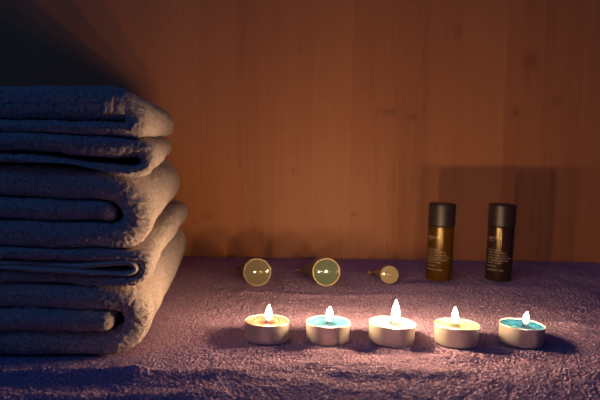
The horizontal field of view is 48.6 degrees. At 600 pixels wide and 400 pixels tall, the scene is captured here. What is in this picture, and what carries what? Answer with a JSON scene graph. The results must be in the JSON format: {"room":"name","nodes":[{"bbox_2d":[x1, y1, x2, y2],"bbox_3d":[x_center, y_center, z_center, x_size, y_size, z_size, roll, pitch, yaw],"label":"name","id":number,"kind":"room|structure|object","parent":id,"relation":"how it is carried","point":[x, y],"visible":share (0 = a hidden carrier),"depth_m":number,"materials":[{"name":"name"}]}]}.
{"room":"spa","nodes":[
{"label":"spa","id":0,"kind":"room"},
{"bbox_2d":[0,0,599,262],"bbox_3d":[0.005,-0.359,0.893,2.600,0.920,0.020,1,5,0],"label":"wall","id":1,"kind":"structure","parent":0,"point":[313,129],"depth_m":0.90,"materials":[{"name":"brown wood"}]},
{"bbox_3d":[-0.002,0.130,0.545,1.800,0.018,0.762,1,5,0],"label":"floor","id":2,"kind":"structure","parent":0,"visible":0},
{"bbox_2d":[0,256,599,399],"bbox_3d":[-0.002,0.111,0.592,1.240,0.010,0.659,1,5,0],"label":"towel","id":3,"kind":"object","parent":2,"relation":"on","point":[195,346],"visible":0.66,"depth_m":0.53,"materials":[{"name":"purple fabric"}]},
{"bbox_2d":[0,228,186,354],"bbox_3d":[-0.248,0.070,0.669,0.269,0.058,0.396,1,5,0],"label":"folded towel","id":4,"kind":"object","parent":3,"relation":"on","point":[36,318],"visible":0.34,"depth_m":0.49,"materials":[{"name":"fabric"}]},
{"bbox_2d":[0,201,187,286],"bbox_3d":[-0.246,0.030,0.662,0.244,0.034,0.386,0,5,-5],"label":"folded towel","id":5,"kind":"object","parent":4,"relation":"on","point":[83,266],"visible":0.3,"depth_m":0.49,"materials":[{"name":"beige fabric"}]},
{"bbox_2d":[0,159,179,248],"bbox_3d":[-0.250,-0.013,0.654,0.281,0.063,0.398,1,5,0],"label":"folded towel","id":6,"kind":"object","parent":5,"relation":"on","point":[53,205],"visible":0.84,"depth_m":0.48,"materials":[{"name":"fabric"}]},
{"bbox_2d":[0,132,170,176],"bbox_3d":[-0.256,-0.050,0.640,0.250,0.034,0.374,0,5,-9],"label":"folded towel","id":7,"kind":"object","parent":6,"relation":"on","point":[119,156],"visible":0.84,"depth_m":0.48,"materials":[{"name":"fabric"}]},
{"bbox_2d":[0,85,173,138],"bbox_3d":[-0.257,-0.082,0.643,0.248,0.042,0.378,0,5,-8],"label":"folded towel","id":8,"kind":"object","parent":7,"relation":"on","point":[115,111],"visible":0.93,"depth_m":0.47,"materials":[{"name":"fabric"}]},
{"bbox_2d":[233,257,270,285],"bbox_3d":[-0.053,0.076,0.776,0.048,0.032,0.090,0,5,-8],"label":"glass ball","id":9,"kind":"object","parent":3,"relation":"on","point":[256,271],"visible":1,"depth_m":0.73,"materials":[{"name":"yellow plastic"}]},
{"bbox_2d":[245,305,289,344],"bbox_3d":[-0.027,0.100,0.547,0.037,0.029,0.037,2,5,0],"label":"tealight candle","id":10,"kind":"object","parent":3,"relation":"on","point":[267,328],"visible":1,"depth_m":0.54,"materials":[{"name":"silver metal"}]},
{"bbox_2d":[296,257,339,285],"bbox_3d":[0.024,0.077,0.781,0.049,0.032,0.090,0,5,-7],"label":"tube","id":11,"kind":"object","parent":3,"relation":"on","point":[325,271],"visible":1,"depth_m":0.74,"materials":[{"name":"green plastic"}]},
{"bbox_2d":[306,307,349,345],"bbox_3d":[0.023,0.101,0.546,0.037,0.028,0.037,1,6,0],"label":"tealight candle","id":12,"kind":"object","parent":3,"relation":"on","point":[328,329],"visible":1,"depth_m":0.54,"materials":[{"name":"silver metal"}]},
{"bbox_2d":[368,265,397,283],"bbox_3d":[0.101,0.083,0.788,0.032,0.021,0.066,1,5,-3],"label":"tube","id":13,"kind":"object","parent":3,"relation":"on","point":[388,274],"visible":1,"depth_m":0.76,"materials":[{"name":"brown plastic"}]},
{"bbox_2d":[369,300,415,347],"bbox_3d":[0.076,0.099,0.546,0.039,0.035,0.039,2,6,16],"label":"tealight candle","id":14,"kind":"object","parent":3,"relation":"on","point":[394,331],"visible":1,"depth_m":0.54,"materials":[{"name":"silver metal"}]},
{"bbox_2d":[369,316,415,347],"bbox_3d":[0.075,0.108,0.547,0.039,0.016,0.039,3,5,0],"label":"cup","id":15,"kind":"object","parent":14,"relation":"attached to","point":[387,331],"depth_m":0.53,"materials":[{"name":"silver metal"}]},
{"bbox_2d":[425,202,455,280],"bbox_3d":[0.167,0.049,0.789,0.032,0.091,0.032,2,5,0],"label":"toiletry bottle","id":16,"kind":"object","parent":3,"relation":"on","point":[441,215],"visible":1,"depth_m":0.78,"materials":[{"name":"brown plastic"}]},
{"bbox_2d":[434,307,479,348],"bbox_3d":[0.129,0.102,0.544,0.037,0.030,0.037,3,5,0],"label":"tealight candle","id":17,"kind":"object","parent":3,"relation":"on","point":[456,332],"visible":1,"depth_m":0.53,"materials":[{"name":"silver metal"}]},
{"bbox_2d":[485,203,516,281],"bbox_3d":[0.238,0.050,0.791,0.032,0.091,0.032,2,5,0],"label":"toiletry bottle","id":18,"kind":"object","parent":3,"relation":"on","point":[501,216],"visible":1,"depth_m":0.78,"materials":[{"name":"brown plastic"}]},
{"bbox_2d":[498,312,545,348],"bbox_3d":[0.183,0.105,0.547,0.037,0.027,0.037,2,5,14],"label":"tealight candle","id":19,"kind":"object","parent":3,"relation":"on","point":[524,333],"visible":1,"depth_m":0.54,"materials":[{"name":"silver metal"}]}
]}

